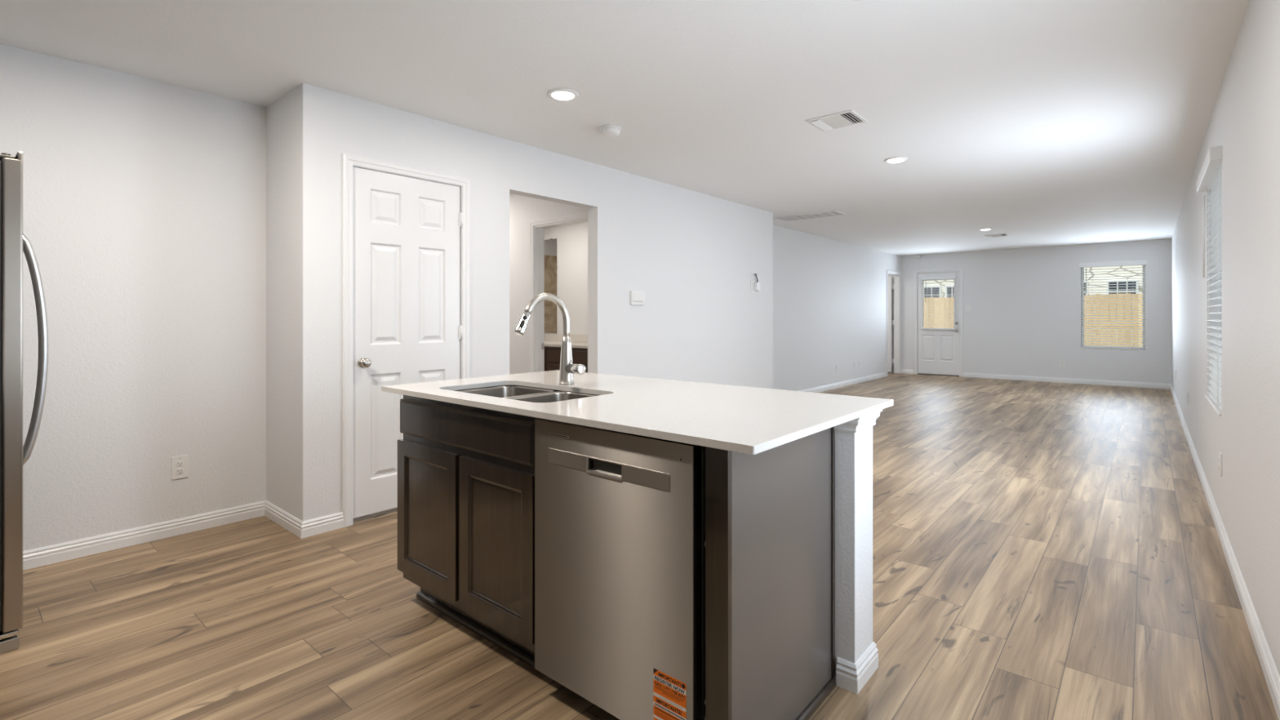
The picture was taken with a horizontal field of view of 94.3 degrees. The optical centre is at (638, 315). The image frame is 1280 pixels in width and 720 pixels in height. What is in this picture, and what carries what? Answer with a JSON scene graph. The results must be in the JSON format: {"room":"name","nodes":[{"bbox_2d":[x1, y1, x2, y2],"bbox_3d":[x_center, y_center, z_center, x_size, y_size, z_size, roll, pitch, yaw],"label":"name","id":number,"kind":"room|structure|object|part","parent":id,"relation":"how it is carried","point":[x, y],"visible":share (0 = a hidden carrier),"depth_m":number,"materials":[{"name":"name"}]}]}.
{"room":"kitchen","nodes":[
{"label":"kitchen","id":0,"kind":"room"},
{"bbox_2d":[0,44,266,551],"bbox_3d":[-2.975,-0.032,2.773,0.120,2.440,2.150,0,0,41],"label":"wall","id":1,"kind":"structure","parent":0,"point":[144,199],"depth_m":3.10,"materials":[{"name":"white paint"}]},
{"bbox_2d":[171,455,188,479],"bbox_3d":[-2.499,0.824,3.231,0.009,0.121,0.074,0,0,41],"label":"wall outlet","id":2,"kind":"object","parent":1,"relation":"attached to","point":[180,464],"visible":1,"depth_m":3.23,"materials":[{"name":"white plastic"}]},
{"bbox_2d":[176,468,183,474],"bbox_3d":[-2.497,0.845,3.229,0.003,0.029,0.033,0,0,41],"label":"receptacle","id":3,"kind":"object","parent":2,"relation":"attached to","point":[179,471],"depth_m":3.23,"materials":[{"name":"white plastic"}]},
{"bbox_2d":[176,461,183,466],"bbox_3d":[-2.497,0.804,3.229,0.003,0.029,0.033,0,0,41],"label":"receptacle","id":4,"kind":"object","parent":2,"relation":"attached to","point":[178,463],"depth_m":3.23,"materials":[{"name":"white plastic"}]},
{"bbox_2d":[22,368,1279,719],"bbox_3d":[2.508,1.146,5.776,4.314,0.085,13.840,0,0,41],"label":"baseboard","id":5,"kind":"structure","parent":1,"relation":"attached to","point":[39,557],"depth_m":3.19,"materials":[{"name":"white wood"}]},
{"bbox_2d":[266,83,325,521],"bbox_3d":[-2.026,-0.032,3.452,0.681,2.440,0.115,0,0,41],"label":"wall","id":6,"kind":"structure","parent":0,"point":[295,122],"depth_m":3.27,"materials":[{"name":"white paint"}]},
{"bbox_2d":[509,193,587,374],"bbox_3d":[-1.603,-0.032,6.248,3.442,2.440,0.115,0,0,41],"label":"wall","id":7,"kind":"structure","parent":0,"point":[522,209],"depth_m":5.78,"materials":[{"name":"white paint"}]},
{"bbox_2d":[528,211,587,372],"bbox_3d":[-0.679,0.137,5.446,0.874,2.102,0.131,0,0,41],"label":"door frame","id":8,"kind":"structure","parent":7,"relation":"in","point":[536,227],"depth_m":5.66,"materials":[{"name":"white wood"}]},
{"bbox_2d":[325,88,773,515],"bbox_3d":[-0.095,-0.032,5.275,0.115,2.440,5.165,0,0,41],"label":"wall","id":9,"kind":"structure","parent":0,"point":[695,257],"depth_m":4.99,"materials":[{"name":"white paint"}]},
{"bbox_2d":[342,153,470,527],"bbox_3d":[-1.426,0.136,3.675,0.169,2.104,0.823,0,0,41],"label":"door","id":10,"kind":"structure","parent":9,"relation":"in","point":[406,230],"depth_m":3.57,"materials":[{"name":"white wood"}]},
{"bbox_3d":[-1.576,0.270,3.417,0.062,0.056,0.056,0,0,41],"label":"knob","id":11,"kind":"part","parent":10,"relation":"part of","materials":[{"name":"silver metal"}]},
{"bbox_2d":[630,290,644,305],"bbox_3d":[-0.012,-0.160,5.266,0.022,0.124,0.176,0,0,41],"label":"thermostat","id":12,"kind":"object","parent":9,"relation":"attached to","point":[637,298],"visible":1,"depth_m":5.25,"materials":[{"name":"white plastic"}]},
{"bbox_3d":[-0.005,-0.170,5.260,0.004,0.076,0.132,0,0,41],"label":"door","id":13,"kind":"part","parent":12,"relation":"part of","materials":[{"name":"white plastic"}]},
{"bbox_2d":[751,273,760,293],"bbox_3d":[1.351,-0.380,6.844,0.043,0.226,0.170,0,0,41],"label":"bracket","id":14,"kind":"object","parent":9,"relation":"attached to","point":[757,285],"visible":1,"depth_m":6.84,"materials":[{"name":"white plastic"}]},
{"bbox_3d":[1.338,-0.334,6.855,0.010,0.135,0.170,0,0,41],"label":"plate","id":15,"kind":"part","parent":14,"relation":"part of","materials":[{"name":"white plastic"}]},
{"bbox_2d":[544,222,587,334],"bbox_3d":[-0.706,-0.032,7.452,3.642,2.440,0.110,0,0,41],"label":"wall","id":16,"kind":"structure","parent":0,"point":[572,239],"depth_m":7.49,"materials":[{"name":"white paint"}]},
{"bbox_2d":[544,238,557,333],"bbox_3d":[-1.422,-0.396,7.981,0.966,1.235,0.014,0,0,41],"label":"mirror","id":17,"kind":"object","parent":16,"relation":"attached to","point":[550,245],"visible":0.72,"depth_m":7.74,"materials":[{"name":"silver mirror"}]},
{"bbox_2d":[544,333,587,342],"bbox_3d":[-0.746,0.277,7.399,1.870,0.098,0.020,0,0,41],"label":"backsplash","id":18,"kind":"structure","parent":16,"relation":"attached to","point":[548,336],"depth_m":7.49,"materials":[{"name":"tile"}]},
{"bbox_2d":[0,0,1248,255],"bbox_3d":[0.986,-1.292,7.110,8.660,0.080,14.090,0,0,41],"label":"ceiling","id":19,"kind":"structure","parent":0,"point":[1038,123],"depth_m":3.16,"materials":[{"name":"white paint"}]},
{"bbox_2d":[547,88,577,100],"bbox_3d":[-0.428,-1.241,3.346,0.172,0.020,0.172,0,0,41],"label":"recessed light","id":20,"kind":"object","parent":19,"relation":"in","point":[559,94],"visible":1,"depth_m":3.31,"materials":[{"name":"white plastic"}]},
{"bbox_2d":[599,124,621,137],"bbox_3d":[-0.190,-1.226,3.951,0.144,0.050,0.144,0,0,41],"label":"smoke detector","id":21,"kind":"object","parent":19,"relation":"attached to","point":[606,131],"visible":1,"depth_m":3.90,"materials":[{"name":"white plastic"}]},
{"bbox_3d":[-0.190,-1.244,3.951,0.144,0.014,0.144,0,0,41],"label":"mounting plate","id":22,"kind":"part","parent":21,"relation":"part of","materials":[{"name":"white plastic"}]},
{"bbox_2d":[774,210,846,221],"bbox_3d":[2.133,-1.245,7.412,0.810,0.012,0.340,0,0,41],"label":"ceiling vent","id":23,"kind":"object","parent":19,"relation":"in","point":[831,213],"visible":1,"depth_m":7.37,"materials":[{"name":"white plastic"}]},
{"bbox_2d":[806,110,867,131],"bbox_3d":[1.267,-1.244,3.798,0.295,0.015,0.270,0,0,41],"label":"ceiling vent","id":24,"kind":"object","parent":19,"relation":"in","point":[849,117],"visible":1,"depth_m":3.78,"materials":[{"name":"white plastic"}]},
{"bbox_2d":[884,156,907,163],"bbox_3d":[2.055,-1.241,4.743,0.172,0.020,0.172,0,0,41],"label":"recessed light","id":25,"kind":"object","parent":19,"relation":"in","point":[895,159],"visible":1,"depth_m":4.71,"materials":[{"name":"white plastic"}]},
{"bbox_2d":[978,227,991,230],"bbox_3d":[4.976,-1.241,8.521,0.172,0.020,0.172,0,0,41],"label":"recessed light","id":26,"kind":"object","parent":19,"relation":"in","point":[984,228],"visible":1,"depth_m":8.47,"materials":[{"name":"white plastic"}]},
{"bbox_2d":[984,233,1008,237],"bbox_3d":[5.543,-1.244,9.193,0.280,0.015,0.260,0,0,41],"label":"ceiling vent","id":27,"kind":"object","parent":19,"relation":"in","point":[1002,234],"visible":1,"depth_m":9.17,"materials":[{"name":"white plastic"}]},
{"bbox_2d":[0,372,1278,719],"bbox_3d":[0.986,1.218,7.110,8.660,0.060,14.090,0,0,41],"label":"floor","id":28,"kind":"structure","parent":0,"point":[1042,550],"depth_m":2.42,"materials":[{"name":"brown wood"}]},
{"bbox_2d":[0,151,48,653],"bbox_3d":[-2.777,0.301,2.151,0.913,1.775,0.900,0,0,41],"label":"refrigerator","id":29,"kind":"object","parent":28,"relation":"on","point":[13,455],"visible":1,"depth_m":2.10,"materials":[{"name":"grey metal"}]},
{"bbox_3d":[-2.390,0.265,2.250,0.454,1.703,0.050,0,0,41],"label":"door","id":30,"kind":"part","parent":29,"relation":"part of","materials":[{"name":"silver metal"}]},
{"bbox_3d":[-2.544,0.136,2.477,0.032,0.976,0.101,0,0,41],"label":"handle","id":31,"kind":"part","parent":29,"relation":"part of","materials":[{"name":"silver metal"}]},
{"bbox_3d":[-2.492,0.136,2.433,0.032,0.976,0.101,0,0,41],"label":"handle","id":32,"kind":"part","parent":29,"relation":"part of","materials":[{"name":"silver metal"}]},
{"bbox_2d":[397,390,563,668],"bbox_3d":[-0.450,0.750,2.416,0.880,0.876,0.659,0,0,41],"label":"base cabinet","id":33,"kind":"object","parent":28,"relation":"on","point":[466,473],"visible":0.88,"depth_m":2.13,"materials":[{"name":"brown wood"}]},
{"bbox_3d":[-0.829,0.778,2.319,0.430,0.536,0.019,0,0,41],"label":"door","id":34,"kind":"part","parent":33,"relation":"part of","materials":[{"name":"brown wood"}]},
{"bbox_3d":[-0.658,0.412,2.174,0.858,0.140,0.019,0,0,41],"label":"drawer","id":35,"kind":"part","parent":33,"relation":"part of","materials":[{"name":"brown wood"}]},
{"bbox_3d":[-0.604,1.177,2.229,0.870,0.022,0.019,0,0,41],"label":"shoe molding","id":36,"kind":"part","parent":33,"relation":"part of","materials":[{"name":"brown wood"}]},
{"bbox_3d":[-0.490,0.778,2.030,0.415,0.536,0.019,0,0,41],"label":"door","id":37,"kind":"part","parent":33,"relation":"part of","materials":[{"name":"brown wood"}]},
{"bbox_2d":[381,369,893,454],"bbox_3d":[-0.091,0.301,2.266,1.747,0.020,0.973,0,0,41],"label":"countertop","id":38,"kind":"structure","parent":33,"relation":"on","point":[752,420],"depth_m":1.90,"materials":[{"name":"stone"}]},
{"bbox_2d":[453,385,599,402],"bbox_3d":[-0.452,0.410,2.334,0.720,0.196,0.434,0,0,41],"label":"sink","id":39,"kind":"object","parent":38,"relation":"in","point":[531,394],"visible":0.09,"depth_m":2.53,"materials":[{"name":"silver metal"}]},
{"bbox_3d":[-0.586,0.408,2.448,0.327,0.190,0.392,0,0,41],"label":"bowl","id":40,"kind":"part","parent":39,"relation":"part of","materials":[{"name":"silver metal"}]},
{"bbox_3d":[-0.319,0.408,2.220,0.327,0.190,0.392,0,0,41],"label":"bowl","id":41,"kind":"part","parent":39,"relation":"part of","materials":[{"name":"silver metal"}]},
{"bbox_2d":[513,293,586,384],"bbox_3d":[-0.354,0.098,2.428,0.160,0.387,0.308,0,0,41],"label":"faucet","id":42,"kind":"object","parent":38,"relation":"on","point":[567,368],"visible":1,"depth_m":2.52,"materials":[{"name":"silver metal"}]},
{"bbox_3d":[-0.270,0.222,2.494,0.043,0.046,0.115,0,0,-37],"label":"handle","id":43,"kind":"part","parent":42,"relation":"part of","materials":[{"name":"silver metal"}]},
{"bbox_2d":[544,333,587,372],"bbox_3d":[-0.923,0.708,7.192,1.870,0.960,0.564,0,0,41],"label":"bathroom vanity","id":44,"kind":"object","parent":28,"relation":"on","point":[553,342],"visible":0.16,"depth_m":6.91,"materials":[{"name":"brown wood"}]},
{"bbox_3d":[-1.265,0.463,7.142,0.425,0.150,0.016,0,0,41],"label":"drawer","id":45,"kind":"part","parent":44,"relation":"part of","materials":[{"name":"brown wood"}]},
{"bbox_3d":[-0.920,0.808,6.846,0.425,0.500,0.018,0,0,41],"label":"door","id":46,"kind":"part","parent":44,"relation":"part of","materials":[{"name":"brown wood"}]},
{"bbox_3d":[-0.919,0.463,6.846,0.425,0.150,0.016,0,0,41],"label":"drawer","id":47,"kind":"part","parent":44,"relation":"part of","materials":[{"name":"brown wood"}]},
{"bbox_3d":[-0.573,0.463,6.551,0.425,0.150,0.016,0,0,41],"label":"drawer","id":48,"kind":"part","parent":44,"relation":"part of","materials":[{"name":"brown wood"}]},
{"bbox_2d":[534,417,705,719],"bbox_3d":[0.118,0.756,1.912,0.621,0.865,0.652,0,0,41],"label":"dishwasher","id":49,"kind":"object","parent":28,"relation":"on","point":[620,517],"visible":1,"depth_m":1.63,"materials":[{"name":"silver metal"}]},
{"bbox_2d":[705,426,836,719],"bbox_3d":[0.404,0.750,1.700,0.082,0.876,0.639,0,0,41],"label":"cabinet end panel","id":50,"kind":"object","parent":28,"relation":"on","point":[770,514],"visible":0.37,"depth_m":1.61,"materials":[{"name":"grey laminate"}]},
{"bbox_3d":[0.197,0.750,1.468,0.066,0.876,0.018,0,0,41],"label":"post","id":51,"kind":"part","parent":50,"relation":"part of","materials":[{"name":"brown wood"}]},
{"bbox_3d":[0.425,1.178,1.673,0.016,0.021,0.625,0,0,41],"label":"shoe molding","id":52,"kind":"part","parent":50,"relation":"part of","materials":[{"name":"brown wood"}]},
{"bbox_2d":[773,224,900,391],"bbox_3d":[3.325,-0.032,9.965,0.115,2.440,6.410,0,0,41],"label":"wall","id":53,"kind":"structure","parent":0,"point":[829,295],"depth_m":9.45,"materials":[{"name":"white paint"}]},
{"bbox_2d":[833,426,872,680],"bbox_3d":[0.115,0.750,2.478,1.639,0.876,0.164,0,0,41],"label":"wall","id":54,"kind":"structure","parent":0,"point":[853,451],"depth_m":1.91,"materials":[{"name":"white paint"}]},
{"bbox_2d":[835,641,878,694],"bbox_3d":[0.120,1.146,2.473,1.653,0.085,0.192,0,0,41],"label":"baseboard","id":55,"kind":"structure","parent":54,"relation":"attached to","point":[851,677],"depth_m":1.90,"materials":[{"name":"white wood"}]},
{"bbox_2d":[834,409,882,432],"bbox_3d":[0.124,0.341,2.470,1.663,0.056,0.212,0,0,41],"label":"trim","id":56,"kind":"structure","parent":54,"relation":"attached to","point":[860,424],"depth_m":1.90,"materials":[{"name":"white"}]},
{"bbox_2d":[888,239,1171,383],"bbox_3d":[6.424,-0.032,11.624,6.260,2.440,0.140,0,0,41],"label":"wall","id":57,"kind":"structure","parent":0,"point":[1024,317],"depth_m":10.77,"materials":[{"name":"white paint"}]},
{"bbox_2d":[886,269,901,376],"bbox_3d":[4.831,0.137,12.302,0.897,2.102,0.874,0,0,41],"label":"door","id":58,"kind":"structure","parent":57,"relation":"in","point":[896,286],"depth_m":12.34,"materials":[{"name":"white wood"}]},
{"bbox_2d":[913,268,963,377],"bbox_3d":[6.025,0.127,11.934,0.904,2.122,0.188,0,0,41],"label":"door","id":59,"kind":"structure","parent":57,"relation":"in","point":[936,351],"depth_m":11.91,"materials":[{"name":"white wood"}]},
{"bbox_3d":[5.989,0.254,11.884,0.626,0.031,0.022,0,0,41],"label":"rail","id":60,"kind":"part","parent":59,"relation":"part of","materials":[{"name":"white wood"}]},
{"bbox_3d":[6.003,-0.242,11.901,0.630,1.030,0.010,0,0,41],"label":"lite frame","id":61,"kind":"part","parent":59,"relation":"part of","materials":[{"name":"white"}]},
{"bbox_2d":[1059,360,1065,366],"bbox_3d":[7.543,0.841,10.570,0.074,0.121,0.009,0,0,41],"label":"wall outlet","id":62,"kind":"object","parent":57,"relation":"attached to","point":[1062,362],"visible":1,"depth_m":10.57,"materials":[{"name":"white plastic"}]},
{"bbox_2d":[1080,265,1145,349],"bbox_3d":[8.114,-0.173,10.168,0.861,1.455,0.147,0,0,41],"label":"window","id":63,"kind":"structure","parent":57,"relation":"in","point":[1144,268],"depth_m":10.09,"materials":[{"name":"white plastic"}]},
{"bbox_2d":[1079,259,1146,348],"bbox_3d":[8.086,-0.198,10.139,0.904,1.468,0.078,0,0,41],"label":"window blind","id":64,"kind":"object","parent":63,"relation":"attached to","point":[1142,262],"visible":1,"depth_m":10.12,"materials":[{"name":"white"}]},
{"bbox_3d":[8.096,0.527,10.148,0.848,0.018,0.045,0,0,41],"label":"rail","id":65,"kind":"part","parent":64,"relation":"part of","materials":[{"name":"white"}]},
{"bbox_3d":[8.098,0.548,10.149,0.861,0.012,0.097,0,0,41],"label":"sill","id":66,"kind":"part","parent":63,"relation":"part of","materials":[{"name":"white"}]},
{"bbox_2d":[1171,0,1279,676],"bbox_3d":[4.201,-0.032,4.329,0.140,2.440,13.840,0,0,41],"label":"wall","id":67,"kind":"structure","parent":0,"point":[1245,120],"depth_m":2.44,"materials":[{"name":"white paint"}]},
{"bbox_2d":[1186,391,1188,404],"bbox_3d":[5.352,0.803,5.791,0.009,0.121,0.074,0,0,41],"label":"wall outlet","id":68,"kind":"object","parent":67,"relation":"attached to","point":[1187,392],"visible":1,"depth_m":5.77,"materials":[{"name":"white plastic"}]},
{"bbox_2d":[1196,145,1222,412],"bbox_3d":[3.486,-0.197,3.602,0.098,1.440,1.095,0,0,41],"label":"window blind","id":69,"kind":"object","parent":67,"relation":"attached to","point":[1210,177],"visible":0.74,"depth_m":3.61,"materials":[{"name":"white plastic"}]},
{"bbox_3d":[3.496,0.514,3.579,0.045,0.018,0.999,0,0,41],"label":"rail","id":70,"kind":"part","parent":69,"relation":"part of","materials":[{"name":"white plastic"}]},
{"bbox_2d":[1204,395,1222,416],"bbox_3d":[3.526,-0.164,3.554,0.147,1.412,1.012,0,0,41],"label":"window","id":71,"kind":"structure","parent":67,"relation":"in","point":[1216,409],"depth_m":3.50,"materials":[{"name":"white plastic"}]},
{"bbox_2d":[1218,452,1222,476],"bbox_3d":[3.156,0.804,3.222,0.009,0.121,0.074,0,0,41],"label":"wall outlet","id":72,"kind":"object","parent":67,"relation":"attached to","point":[1220,454],"visible":1,"depth_m":3.19,"materials":[{"name":"white plastic"}]},
{"label":"outside","id":73,"kind":"structure","parent":0,"visible":0},
{"bbox_3d":[15.729,1.398,21.477,24.000,0.180,26.910,0,0,41],"label":"ground","id":74,"kind":"structure","parent":73,"visible":0},
{"bbox_2d":[924,293,1142,346],"bbox_3d":[10.890,0.367,15.725,18.119,1.862,0.057,0,0,41],"label":"wooden fence","id":75,"kind":"object","parent":74,"relation":"on","point":[947,299],"visible":0.06,"depth_m":14.97,"materials":[{"name":"brown wood"}]},
{"bbox_2d":[924,265,1142,297],"bbox_3d":[18.029,-2.452,23.398,16.200,7.520,8.200,0,0,41],"label":"neighbor house","id":76,"kind":"structure","parent":74,"relation":"on","point":[951,287],"depth_m":20.47,"materials":[{"name":"stone"}]},
{"bbox_3d":[11.726,-0.509,24.105,0.860,1.295,0.014,0,0,41],"label":"pane","id":77,"kind":"part","parent":76,"relation":"part of","materials":[{"name":"grey"}]},
{"bbox_3d":[12.486,-0.509,23.455,0.560,1.295,0.014,0,0,41],"label":"pane","id":78,"kind":"part","parent":76,"relation":"part of","materials":[{"name":"grey"}]},
{"bbox_3d":[16.386,-0.509,20.122,0.710,1.295,0.014,0,0,41],"label":"pane","id":79,"kind":"part","parent":76,"relation":"part of","materials":[{"name":"grey"}]}
]}

